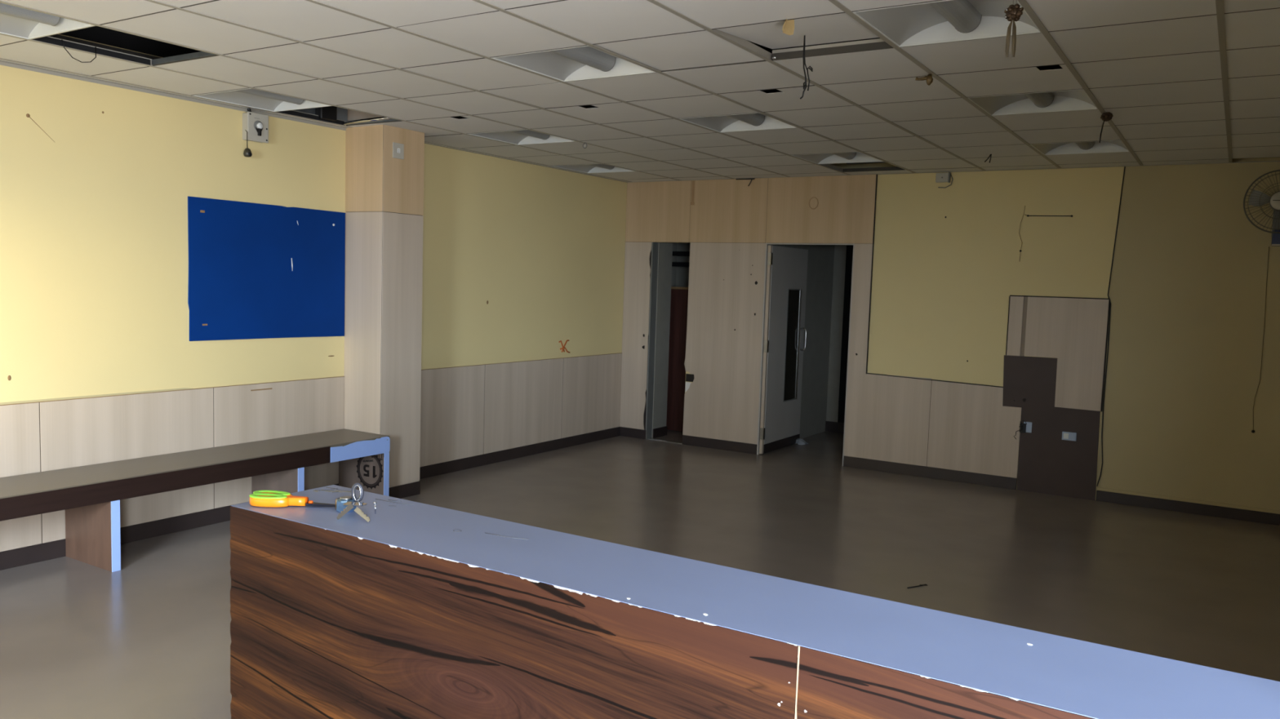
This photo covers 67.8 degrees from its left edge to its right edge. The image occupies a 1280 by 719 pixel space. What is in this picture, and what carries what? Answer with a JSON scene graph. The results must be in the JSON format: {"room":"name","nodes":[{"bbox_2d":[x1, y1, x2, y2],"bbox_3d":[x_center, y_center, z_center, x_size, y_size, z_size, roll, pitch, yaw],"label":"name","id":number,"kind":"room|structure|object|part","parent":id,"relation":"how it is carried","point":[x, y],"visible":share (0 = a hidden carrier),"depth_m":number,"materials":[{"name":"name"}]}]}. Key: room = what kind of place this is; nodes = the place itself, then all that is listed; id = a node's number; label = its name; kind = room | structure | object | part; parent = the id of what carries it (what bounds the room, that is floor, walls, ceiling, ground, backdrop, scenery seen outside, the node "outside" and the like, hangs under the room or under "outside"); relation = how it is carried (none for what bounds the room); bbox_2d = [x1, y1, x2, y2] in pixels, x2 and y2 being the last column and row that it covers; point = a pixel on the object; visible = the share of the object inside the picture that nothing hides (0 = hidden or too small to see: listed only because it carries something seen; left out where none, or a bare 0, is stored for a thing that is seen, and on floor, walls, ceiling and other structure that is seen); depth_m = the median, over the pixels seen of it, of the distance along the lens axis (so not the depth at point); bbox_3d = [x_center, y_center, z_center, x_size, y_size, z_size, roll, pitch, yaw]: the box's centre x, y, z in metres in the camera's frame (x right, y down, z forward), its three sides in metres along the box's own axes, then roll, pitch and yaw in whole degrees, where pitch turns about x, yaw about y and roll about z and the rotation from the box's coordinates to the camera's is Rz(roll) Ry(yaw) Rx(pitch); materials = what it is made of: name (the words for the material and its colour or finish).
{"room":"abandoned building interior","nodes":[
{"label":"abandoned building interior","id":0,"kind":"room"},
{"bbox_2d":[0,26,626,551],"bbox_3d":[-2.845,-0.616,6.096,0.160,3.400,9.836,5,6,32],"label":"wall","id":1,"kind":"structure","parent":0,"point":[523,264],"depth_m":6.12,"materials":[{"name":"beige paint"}]},
{"bbox_3d":[-3.636,0.663,4.863,0.009,0.800,1.076,5,6,32],"label":"dado panel","id":2,"kind":"part","parent":1,"relation":"part of","materials":[{"name":"brown wood"}]},
{"bbox_3d":[-3.066,0.608,5.767,0.009,0.800,1.058,5,6,32],"label":"dado panel","id":3,"kind":"part","parent":1,"relation":"part of","materials":[{"name":"brown wood"}]},
{"bbox_2d":[242,107,268,142],"bbox_3d":[-2.545,-1.528,6.232,0.094,0.209,0.189,5,6,32],"label":"switch","id":4,"kind":"object","parent":1,"relation":"attached to","point":[256,125],"visible":0.99,"depth_m":6.21,"materials":[{"name":"white plastic"}]},
{"bbox_2d":[243,129,252,157],"bbox_3d":[-2.552,-1.407,6.193,0.053,0.176,0.052,5,6,32],"label":"holder","id":5,"kind":"object","parent":4,"relation":"hanging from","point":[247,153],"visible":1,"depth_m":6.18,"materials":[{"name":"black plastic"}]},
{"bbox_2d":[243,147,251,157],"bbox_3d":[-2.554,-1.347,6.199,0.052,0.056,0.052,5,6,32],"label":"cup","id":6,"kind":"object","parent":5,"relation":"on","point":[247,153],"depth_m":6.18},
{"bbox_3d":[-2.493,-1.533,6.243,0.018,0.040,0.040,5,6,32],"label":"knob","id":7,"kind":"part","parent":4,"relation":"part of","materials":[{"name":"white plastic"}]},
{"bbox_2d":[187,195,345,341],"bbox_3d":[-2.505,-0.596,6.495,0.016,0.912,1.232,5,6,32],"label":"notice board","id":8,"kind":"object","parent":1,"relation":"attached to","point":[256,270],"visible":1,"depth_m":6.43,"materials":[{"name":"blue fabric"}]},
{"bbox_3d":[-2.498,0.553,6.667,0.009,0.800,1.067,5,6,32],"label":"dado panel","id":9,"kind":"part","parent":1,"relation":"part of","materials":[{"name":"brown wood"}]},
{"bbox_2d":[0,426,620,570],"bbox_3d":[-2.838,1.033,6.183,0.016,0.100,9.820,5,6,32],"label":"baseboard","id":10,"kind":"structure","parent":1,"relation":"attached to","point":[28,555],"depth_m":6.19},
{"bbox_3d":[-1.691,0.474,7.948,0.009,0.800,1.155,5,6,32],"label":"dado panel","id":11,"kind":"part","parent":1,"relation":"part of","materials":[{"name":"brown wood"}]},
{"bbox_3d":[-1.077,0.414,8.923,0.009,0.800,1.147,5,6,32],"label":"dado panel","id":12,"kind":"part","parent":1,"relation":"part of","materials":[{"name":"brown wood"}]},
{"bbox_3d":[-0.488,0.357,9.856,0.009,0.800,1.057,5,6,32],"label":"dado panel","id":13,"kind":"part","parent":1,"relation":"part of","materials":[{"name":"brown wood"}]},
{"bbox_2d":[0,0,1279,182],"bbox_3d":[-0.140,-1.788,4.318,6.450,0.798,9.836,5,6,32],"label":"ceiling","id":14,"kind":"structure","parent":0,"point":[1181,82],"depth_m":4.83,"materials":[{"name":"white tile"}]},
{"bbox_2d":[0,2,95,39],"bbox_3d":[-2.795,-1.525,4.093,0.577,0.098,0.592,5,6,32],"label":"ceiling light","id":15,"kind":"object","parent":14,"relation":"attached to","point":[16,21],"visible":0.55,"depth_m":4.33,"materials":[{"name":"white metal"}]},
{"bbox_2d":[0,2,60,26],"bbox_3d":[-2.799,-1.534,4.085,0.116,0.072,0.549,5,6,32],"label":"basket","id":16,"kind":"object","parent":15,"relation":"on","point":[9,10],"depth_m":4.20,"materials":[{"name":"metal"}]},
{"bbox_3d":[-2.642,-1.540,4.334,0.566,0.088,0.004,5,6,32],"label":"plate","id":17,"kind":"part","parent":15,"relation":"part of","materials":[{"name":"white metal"}]},
{"bbox_2d":[61,39,96,62],"bbox_3d":[-2.761,-1.511,4.688,0.009,0.090,0.164,5,6,32],"label":"wire","id":18,"kind":"object","parent":14,"relation":"hanging from","point":[61,39],"visible":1,"depth_m":4.68,"materials":[{"name":"black rubber"}]},
{"bbox_2d":[193,88,331,111],"bbox_3d":[-2.344,-1.661,5.931,0.577,0.098,0.592,5,6,32],"label":"ceiling light","id":19,"kind":"object","parent":14,"relation":"attached to","point":[249,97],"visible":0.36,"depth_m":6.09,"materials":[{"name":"grey plastic"}]},
{"bbox_2d":[234,88,304,104],"bbox_3d":[-2.348,-1.670,5.923,0.116,0.072,0.549,5,6,32],"label":"basket","id":20,"kind":"object","parent":19,"relation":"on","point":[252,91],"depth_m":5.96,"materials":[{"name":"metal"}]},
{"bbox_3d":[-2.191,-1.676,6.172,0.566,0.088,0.004,5,6,32],"label":"plate","id":21,"kind":"part","parent":19,"relation":"part of","materials":[{"name":"white metal"}]},
{"bbox_2d":[468,129,573,145],"bbox_3d":[-0.877,-1.712,7.134,0.577,0.098,0.592,5,6,32],"label":"ceiling light","id":22,"kind":"object","parent":14,"relation":"attached to","point":[518,137],"visible":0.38,"depth_m":7.32,"materials":[{"name":"grey plastic"}]},
{"bbox_2d":[510,129,550,139],"bbox_3d":[-0.882,-1.721,7.126,0.116,0.072,0.549,5,6,32],"label":"basket","id":23,"kind":"object","parent":22,"relation":"on","point":[540,135],"depth_m":7.20,"materials":[{"name":"metal"}]},
{"bbox_3d":[-0.725,-1.727,7.375,0.566,0.088,0.004,5,6,32],"label":"plate","id":24,"kind":"part","parent":22,"relation":"part of","materials":[{"name":"white metal"}]},
{"bbox_2d":[491,45,656,81],"bbox_3d":[-0.314,-1.491,4.661,0.577,0.098,0.592,5,6,32],"label":"ceiling light","id":25,"kind":"object","parent":14,"relation":"attached to","point":[584,62],"visible":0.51,"depth_m":4.82,"materials":[{"name":"grey plastic"}]},
{"bbox_2d":[549,46,616,71],"bbox_3d":[-0.318,-1.499,4.653,0.116,0.072,0.549,5,6,32],"label":"basket","id":26,"kind":"object","parent":25,"relation":"on","point":[602,61],"depth_m":4.71,"materials":[{"name":"metal"}]},
{"bbox_3d":[-0.162,-1.505,4.903,0.566,0.088,0.004,5,6,32],"label":"plate","id":27,"kind":"part","parent":25,"relation":"part of","materials":[{"name":"white metal"}]},
{"bbox_2d":[582,142,586,148],"bbox_3d":[-0.421,-1.635,7.273,0.041,0.048,0.014,5,6,32],"label":"ceiling hook","id":28,"kind":"object","parent":14,"relation":"attached to","point":[584,146],"visible":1,"depth_m":7.27,"materials":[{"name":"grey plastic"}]},
{"bbox_2d":[551,164,635,173],"bbox_3d":[-0.426,-1.848,8.972,0.577,0.098,0.592,5,6,32],"label":"ceiling light","id":29,"kind":"object","parent":14,"relation":"attached to","point":[586,168],"visible":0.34,"depth_m":9.18,"materials":[{"name":"grey plastic"}]},
{"bbox_2d":[588,164,614,169],"bbox_3d":[-0.430,-1.857,8.964,0.116,0.072,0.549,5,6,32],"label":"basket","id":30,"kind":"object","parent":29,"relation":"on","point":[605,166],"depth_m":9.07,"materials":[{"name":"metal"}]},
{"bbox_3d":[-0.274,-1.863,9.213,0.566,0.088,0.004,5,6,32],"label":"plate","id":31,"kind":"part","parent":29,"relation":"part of","materials":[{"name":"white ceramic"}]},
{"bbox_2d":[678,112,797,132],"bbox_3d":[0.645,-1.584,6.182,0.577,0.098,0.592,5,6,32],"label":"ceiling light","id":32,"kind":"object","parent":14,"relation":"attached to","point":[754,121],"visible":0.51,"depth_m":6.37,"materials":[{"name":"grey plastic"}]},
{"bbox_2d":[726,113,764,125],"bbox_3d":[0.641,-1.593,6.174,0.116,0.072,0.549,5,6,32],"label":"basket","id":33,"kind":"object","parent":32,"relation":"on","point":[751,119],"depth_m":6.27,"materials":[{"name":"metal"}]},
{"bbox_3d":[0.797,-1.599,6.424,0.566,0.088,0.004,5,6,32],"label":"plate","id":34,"kind":"part","parent":32,"relation":"part of","materials":[{"name":"white metal"}]},
{"bbox_2d":[736,177,755,186],"bbox_3d":[1.034,-1.743,9.370,0.200,0.081,0.014,5,6,32],"label":"stub","id":35,"kind":"object","parent":14,"relation":"hanging from","point":[751,179],"visible":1,"depth_m":9.34,"materials":[{"name":"black metal"}]},
{"bbox_2d":[782,18,794,35],"bbox_3d":[0.583,-1.304,3.737,0.048,0.064,0.020,4,5,24],"label":"paper scrap","id":36,"kind":"object","parent":14,"relation":"attached to","point":[788,28],"visible":1,"depth_m":3.74,"materials":[{"name":"beige paper"}]},
{"bbox_2d":[800,35,813,98],"bbox_3d":[0.714,-1.247,4.061,0.055,0.266,0.022,5,6,32],"label":"hanging cable","id":37,"kind":"object","parent":14,"relation":"hanging from","point":[810,68],"visible":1,"depth_m":4.06,"materials":[{"name":"black plastic"}]},
{"bbox_2d":[791,151,883,164],"bbox_3d":[1.603,-1.677,7.703,0.577,0.098,0.592,5,6,32],"label":"ceiling light","id":38,"kind":"object","parent":14,"relation":"attached to","point":[852,157],"visible":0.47,"depth_m":7.91,"materials":[{"name":"grey plastic"}]},
{"bbox_2d":[832,152,856,159],"bbox_3d":[1.599,-1.686,7.695,0.116,0.072,0.549,5,6,32],"label":"basket","id":39,"kind":"object","parent":38,"relation":"on","point":[843,156],"depth_m":7.83,"materials":[{"name":"metal"}]},
{"bbox_3d":[1.756,-1.692,7.944,0.566,0.088,0.004,5,6,32],"label":"plate","id":40,"kind":"part","parent":38,"relation":"part of","materials":[{"name":"white metal"}]},
{"bbox_2d":[915,74,933,85],"bbox_3d":[1.377,-1.355,4.610,0.086,0.060,0.031,5,6,32],"label":"bow","id":41,"kind":"object","parent":14,"relation":"attached to","point":[929,78],"visible":1,"depth_m":4.59,"materials":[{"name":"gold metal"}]},
{"bbox_2d":[852,0,1041,47],"bbox_3d":[1.209,-1.363,3.709,0.577,0.098,0.592,5,6,32],"label":"ceiling light","id":42,"kind":"object","parent":14,"relation":"attached to","point":[944,20],"visible":0.88,"depth_m":3.86,"materials":[{"name":"grey plastic"}]},
{"bbox_2d":[929,0,982,32],"bbox_3d":[1.204,-1.371,3.701,0.116,0.072,0.549,5,6,32],"label":"basket","id":43,"kind":"object","parent":42,"relation":"on","point":[962,15],"depth_m":3.76,"materials":[{"name":"metal"}]},
{"bbox_3d":[1.361,-1.377,3.951,0.566,0.088,0.004,5,6,32],"label":"plate","id":44,"kind":"part","parent":42,"relation":"part of","materials":[{"name":"white metal"}]},
{"bbox_2d":[984,154,991,163],"bbox_3d":[2.635,-1.525,7.213,0.052,0.071,0.012,5,6,32],"label":"wire","id":45,"kind":"object","parent":14,"relation":"attached to","point":[990,155],"visible":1,"depth_m":7.20,"materials":[{"name":"black rubber"}]},
{"bbox_2d":[1004,0,1023,57],"bbox_3d":[1.260,-1.146,3.216,0.062,0.247,0.037,5,6,32],"label":"hanging ornament","id":46,"kind":"object","parent":14,"relation":"hanging from","point":[1013,13],"visible":1,"depth_m":3.21,"materials":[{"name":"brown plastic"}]},
{"bbox_2d":[967,88,1097,115],"bbox_3d":[2.167,-1.456,5.230,0.577,0.098,0.592,5,6,32],"label":"ceiling light","id":47,"kind":"object","parent":14,"relation":"attached to","point":[1070,100],"visible":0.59,"depth_m":5.41,"materials":[{"name":"grey plastic"}]},
{"bbox_2d":[1024,92,1054,107],"bbox_3d":[2.163,-1.464,5.222,0.116,0.072,0.549,5,6,32],"label":"basket","id":48,"kind":"object","parent":47,"relation":"on","point":[1036,100],"depth_m":5.34,"materials":[{"name":"metal"}]},
{"bbox_3d":[2.320,-1.471,5.472,0.566,0.088,0.004,5,6,32],"label":"plate","id":49,"kind":"part","parent":47,"relation":"part of","materials":[{"name":"white metal"}]},
{"bbox_2d":[1029,139,1129,155],"bbox_3d":[3.126,-1.549,6.751,0.577,0.098,0.592,5,6,32],"label":"ceiling light","id":50,"kind":"object","parent":14,"relation":"attached to","point":[1104,146],"visible":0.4,"depth_m":6.95,"materials":[{"name":"grey plastic"}]},
{"bbox_2d":[1075,141,1094,150],"bbox_3d":[3.122,-1.558,6.743,0.116,0.072,0.549,5,6,32],"label":"basket","id":51,"kind":"object","parent":50,"relation":"on","point":[1084,145],"depth_m":6.90,"materials":[{"name":"metal"}]},
{"bbox_3d":[3.278,-1.564,6.992,0.566,0.088,0.004,5,6,32],"label":"plate","id":52,"kind":"part","parent":50,"relation":"part of","materials":[{"name":"white metal"}]},
{"bbox_2d":[1098,111,1113,142],"bbox_3d":[2.647,-1.320,5.410,0.065,0.173,0.036,5,6,32],"label":"rosette","id":53,"kind":"object","parent":14,"relation":"hanging from","point":[1106,116],"visible":1,"depth_m":5.40,"materials":[{"name":"brown metal"}]},
{"bbox_2d":[0,430,1279,718],"bbox_3d":[0.346,1.303,5.511,6.450,0.120,12.350,5,6,32],"label":"floor","id":54,"kind":"structure","parent":0,"point":[150,637],"depth_m":5.86,"materials":[{"name":"grey plastic"}]},
{"bbox_2d":[0,428,390,572],"bbox_3d":[-3.061,0.890,5.327,0.486,0.510,3.952,5,6,32],"label":"bench","id":55,"kind":"object","parent":54,"relation":"on","point":[91,495],"visible":0.98,"depth_m":5.53,"materials":[{"name":"brown wood"}]},
{"bbox_3d":[-3.067,0.905,5.330,0.476,0.480,0.048,5,6,32],"label":"leg","id":56,"kind":"part","parent":55,"relation":"part of","materials":[{"name":"brown wood"}]},
{"bbox_3d":[-2.421,0.842,6.355,0.476,0.480,0.048,5,6,32],"label":"leg","id":57,"kind":"part","parent":55,"relation":"part of","materials":[{"name":"grey wood"}]},
{"bbox_3d":[-2.027,0.804,6.979,0.476,0.480,0.048,5,6,32],"label":"leg","id":58,"kind":"part","parent":55,"relation":"part of","materials":[{"name":"grey wood"}]},
{"bbox_2d":[343,109,424,498],"bbox_3d":[-1.911,-0.454,7.103,0.398,2.974,0.408,5,6,32],"label":"column","id":59,"kind":"structure","parent":54,"relation":"on","point":[384,193],"depth_m":6.96,"materials":[{"name":"brown wood"}]},
{"bbox_3d":[-2.031,-0.068,6.971,0.390,2.007,0.006,5,6,32],"label":"laminate panel","id":60,"kind":"part","parent":59,"relation":"part of","materials":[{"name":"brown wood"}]},
{"bbox_3d":[-1.988,-1.373,6.864,0.390,0.609,0.006,5,6,32],"label":"laminate panel","id":61,"kind":"part","parent":59,"relation":"part of","materials":[{"name":"beige laminate"}]},
{"bbox_2d":[392,142,404,159],"bbox_3d":[-1.740,-1.503,6.859,0.012,0.110,0.105,5,6,32],"label":"wall socket","id":62,"kind":"object","parent":59,"relation":"attached to","point":[397,148],"visible":1,"depth_m":6.85,"materials":[{"name":"white plastic"}]},
{"bbox_3d":[-1.761,-0.064,7.037,0.006,2.007,0.399,5,6,32],"label":"laminate panel","id":63,"kind":"part","parent":59,"relation":"part of","materials":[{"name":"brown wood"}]},
{"bbox_3d":[-1.718,-1.370,6.930,0.006,0.609,0.399,5,6,32],"label":"laminate panel","id":64,"kind":"part","parent":59,"relation":"part of","materials":[{"name":"beige laminate"}]},
{"bbox_3d":[-1.958,0.977,7.220,0.398,0.100,0.408,5,6,32],"label":"skirting","id":65,"kind":"part","parent":59,"relation":"part of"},
{"bbox_2d":[230,484,1279,718],"bbox_3d":[0.140,0.986,1.825,2.545,1.101,0.314,5,6,32],"label":"counter","id":66,"kind":"object","parent":54,"relation":"on","point":[415,611],"depth_m":1.82,"materials":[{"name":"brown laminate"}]},
{"bbox_2d":[248,490,335,507],"bbox_3d":[-0.850,0.347,2.326,0.237,0.025,0.081,3,5,17],"label":"scissors","id":67,"kind":"object","parent":66,"relation":"on","point":[270,499],"visible":1,"depth_m":2.32,"materials":[{"name":"orange plastic"}]},
{"bbox_3d":[-0.906,0.346,2.330,0.100,0.022,0.048,2,5,4],"label":"handle","id":68,"kind":"part","parent":67,"relation":"part of","materials":[{"name":"orange plastic"}]},
{"bbox_3d":[-0.910,0.343,2.363,0.100,0.022,0.048,2,5,4],"label":"handle","id":69,"kind":"part","parent":67,"relation":"part of","materials":[{"name":"green plastic"}]},
{"bbox_3d":[-0.776,0.358,2.333,0.098,0.003,0.015,3,5,9],"label":"blade","id":70,"kind":"part","parent":67,"relation":"part of","materials":[{"name":"metal"}]},
{"bbox_3d":[-0.776,0.355,2.331,0.102,0.004,0.016,2,5,7],"label":"blade","id":71,"kind":"part","parent":67,"relation":"part of","materials":[{"name":"metal"}]},
{"bbox_2d":[335,483,376,522],"bbox_3d":[-0.675,0.336,2.264,0.091,0.070,0.168,0,5,-19],"label":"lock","id":72,"kind":"object","parent":66,"relation":"on","point":[344,504],"visible":1,"depth_m":2.28,"materials":[{"name":"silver metal"}]},
{"bbox_3d":[-0.678,0.344,2.269,0.051,0.004,0.027,2,5,1],"label":"cam plate","id":73,"kind":"part","parent":72,"relation":"part of","materials":[{"name":"silver metal"}]},
{"bbox_3d":[-0.390,0.957,1.976,1.483,1.099,0.004,5,6,32],"label":"panel","id":74,"kind":"part","parent":66,"relation":"part of","materials":[{"name":"laminate"}]},
{"bbox_3d":[0.688,1.048,1.302,1.057,1.099,0.004,5,6,32],"label":"panel","id":75,"kind":"part","parent":66,"relation":"part of","materials":[{"name":"laminate"}]},
{"bbox_2d":[906,584,927,588],"bbox_3d":[1.572,1.288,5.415,0.148,0.005,0.026,0,5,-25],"label":"scrap","id":76,"kind":"object","parent":54,"relation":"on","point":[919,584],"visible":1,"depth_m":5.41,"materials":[{"name":"black rubber"}]},
{"bbox_2d":[652,242,853,439],"bbox_3d":[1.565,-0.625,10.417,3.250,3.000,1.964,5,6,32],"label":"wall","id":77,"kind":"structure","parent":0,"point":[829,267],"depth_m":10.80,"materials":[{"name":"grey paint"}]},
{"bbox_2d":[666,286,688,431],"bbox_3d":[0.556,0.008,10.618,0.680,1.620,0.045,5,6,32],"label":"door","id":78,"kind":"structure","parent":77,"relation":"in","point":[679,295],"depth_m":10.68,"materials":[{"name":"red wood"}]},
{"bbox_3d":[0.572,-0.786,10.536,0.680,0.025,0.005,5,6,32],"label":"rail","id":79,"kind":"part","parent":78,"relation":"part of","materials":[{"name":"brown wood"}]},
{"bbox_3d":[1.681,0.798,10.735,3.151,0.120,0.780,2,5,-4],"label":"skirting","id":80,"kind":"part","parent":77,"relation":"part of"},
{"bbox_3d":[2.348,-0.560,9.927,1.400,3.000,1.964,5,6,32],"label":"wall panel","id":81,"kind":"part","parent":77,"relation":"part of","materials":[{"name":"grey"}]},
{"bbox_2d":[619,157,1279,511],"bbox_3d":[2.454,-0.650,8.619,6.450,3.400,0.124,5,6,32],"label":"wall","id":82,"kind":"structure","parent":0,"point":[957,340],"depth_m":8.09,"materials":[{"name":"beige paint"}]},
{"bbox_3d":[-0.046,-0.252,10.168,0.332,1.990,0.012,5,6,32],"label":"cladding panel","id":83,"kind":"part","parent":82,"relation":"part of","materials":[{"name":"brown wood"}]},
{"bbox_3d":[0.186,-1.544,9.942,0.779,0.630,0.012,5,6,32],"label":"cladding panel","id":84,"kind":"part","parent":82,"relation":"part of","materials":[{"name":"brown wood"}]},
{"bbox_2d":[645,242,682,444],"bbox_3d":[0.313,-0.177,10.004,0.458,2.092,0.114,5,6,32],"label":"trim","id":85,"kind":"structure","parent":82,"relation":"attached to","point":[655,246],"depth_m":10.11,"materials":[{"name":"grey metal"}]},
{"bbox_3d":[0.838,-0.177,9.615,0.872,1.990,0.012,5,6,32],"label":"cladding panel","id":86,"kind":"part","parent":82,"relation":"part of","materials":[{"name":"brown wood"}]},
{"bbox_3d":[0.877,-1.486,9.510,0.851,0.630,0.012,5,6,32],"label":"cladding panel","id":87,"kind":"part","parent":82,"relation":"part of","materials":[{"name":"brown wood"}]},
{"bbox_2d":[759,244,808,453],"bbox_3d":[1.506,-0.111,9.754,0.110,2.060,0.940,5,6,32],"label":"door","id":88,"kind":"structure","parent":82,"relation":"in","point":[787,267],"depth_m":9.70,"materials":[{"name":"grey laminate"}]},
{"bbox_3d":[1.560,-0.151,9.895,0.046,1.140,0.300,5,6,32],"label":"vision glass","id":89,"kind":"part","parent":88,"relation":"part of","materials":[{"name":"black glass"}]},
{"bbox_3d":[1.724,-0.213,10.049,0.068,0.248,0.018,5,6,32],"label":"handle","id":90,"kind":"part","parent":88,"relation":"part of","materials":[{"name":"metal"}]},
{"bbox_2d":[756,243,854,466],"bbox_3d":[1.604,-0.068,9.195,0.896,2.092,0.116,5,6,32],"label":"trim","id":91,"kind":"structure","parent":82,"relation":"attached to","point":[766,244],"depth_m":9.32,"materials":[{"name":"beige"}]},
{"bbox_2d":[619,426,1017,489],"bbox_3d":[1.504,0.923,9.260,4.090,0.100,0.016,5,6,32],"label":"baseboard","id":92,"kind":"structure","parent":82,"relation":"attached to","point":[994,481],"depth_m":8.76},
{"bbox_3d":[1.697,-1.417,8.997,1.082,0.630,0.012,5,6,32],"label":"cladding panel","id":93,"kind":"part","parent":82,"relation":"part of","materials":[{"name":"brown wood"}]},
{"bbox_3d":[2.035,-0.076,8.866,0.182,1.990,0.012,5,6,32],"label":"cladding panel","id":94,"kind":"part","parent":82,"relation":"part of","materials":[{"name":"brown wood"}]},
{"bbox_3d":[2.345,0.546,8.709,0.596,0.797,0.012,5,6,32],"label":"cladding panel","id":95,"kind":"part","parent":82,"relation":"part of","materials":[{"name":"brown wood"}]},
{"bbox_2d":[935,172,952,187],"bbox_3d":[2.671,-1.573,8.359,0.147,0.135,0.036,5,6,32],"label":"junction box","id":96,"kind":"object","parent":82,"relation":"attached to","point":[940,177],"visible":1,"depth_m":8.35,"materials":[{"name":"white plastic"}]},
{"bbox_3d":[2.925,0.600,8.347,0.768,0.785,0.012,5,6,32],"label":"cladding panel","id":97,"kind":"part","parent":82,"relation":"part of","materials":[{"name":"brown wood"}]},
{"bbox_3d":[3.199,-0.285,8.114,0.108,0.505,0.022,5,6,32],"label":"remnant panel","id":98,"kind":"part","parent":82,"relation":"part of","materials":[{"name":"brown wood"}]},
{"bbox_2d":[1013,420,1031,439],"bbox_3d":[3.257,0.599,8.106,0.141,0.170,0.025,3,5,16],"label":"wall socket","id":99,"kind":"object","parent":82,"relation":"attached to","point":[1026,427],"visible":1,"depth_m":8.10,"materials":[{"name":"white plastic"}]},
{"bbox_3d":[3.295,0.576,8.093,0.067,0.090,0.008,5,6,32],"label":"plate","id":100,"kind":"part","parent":99,"relation":"part of","materials":[{"name":"white plastic"}]},
{"bbox_2d":[1018,205,1072,258],"bbox_3d":[3.383,-1.052,7.957,0.412,0.470,0.010,5,6,32],"label":"wire","id":101,"kind":"object","parent":82,"relation":"attached to","point":[1024,206],"visible":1,"depth_m":8.01,"materials":[{"name":"black rubber"}]},
{"bbox_3d":[3.411,-1.197,7.930,0.340,0.012,0.006,5,6,32],"label":"rod","id":102,"kind":"part","parent":101,"relation":"part of","materials":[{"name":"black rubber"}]},
{"bbox_3d":[3.527,-0.054,7.921,0.619,0.913,0.022,5,6,32],"label":"remnant panel","id":103,"kind":"part","parent":82,"relation":"part of","materials":[{"name":"brown wood"}]},
{"bbox_2d":[1062,431,1076,441],"bbox_3d":[3.569,0.639,7.920,0.110,0.070,0.015,5,6,32],"label":"wall socket","id":104,"kind":"object","parent":82,"relation":"attached to","point":[1068,436],"visible":1,"depth_m":7.92,"materials":[{"name":"white plastic"}]},
{"bbox_2d":[1096,166,1125,486],"bbox_3d":[3.807,-0.250,7.727,0.063,2.600,0.027,5,6,32],"label":"cable","id":105,"kind":"object","parent":82,"relation":"attached to","point":[1124,166],"visible":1,"depth_m":7.73,"materials":[{"name":"black rubber"}]},
{"bbox_2d":[1096,487,1279,525],"bbox_3d":[4.369,1.158,7.468,1.435,0.112,0.016,5,6,32],"label":"baseboard","id":106,"kind":"structure","parent":82,"relation":"attached to","point":[1271,517],"depth_m":7.49,"materials":[{"name":"dark brown vinyl"}]},
{"bbox_2d":[1243,169,1279,433],"bbox_3d":[4.658,-0.404,7.025,0.461,1.956,0.294,5,6,32],"label":"wall fan","id":107,"kind":"object","parent":82,"relation":"attached to","point":[1257,198],"depth_m":6.96,"materials":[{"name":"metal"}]},
{"bbox_3d":[4.539,-1.180,6.949,0.158,0.122,0.026,5,6,32],"label":"blade","id":108,"kind":"part","parent":107,"relation":"part of","materials":[{"name":"grey plastic"}]},
{"bbox_3d":[4.689,-0.142,7.187,0.032,1.410,0.014,5,6,32],"label":"pull cord","id":109,"kind":"part","parent":107,"relation":"part of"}
]}

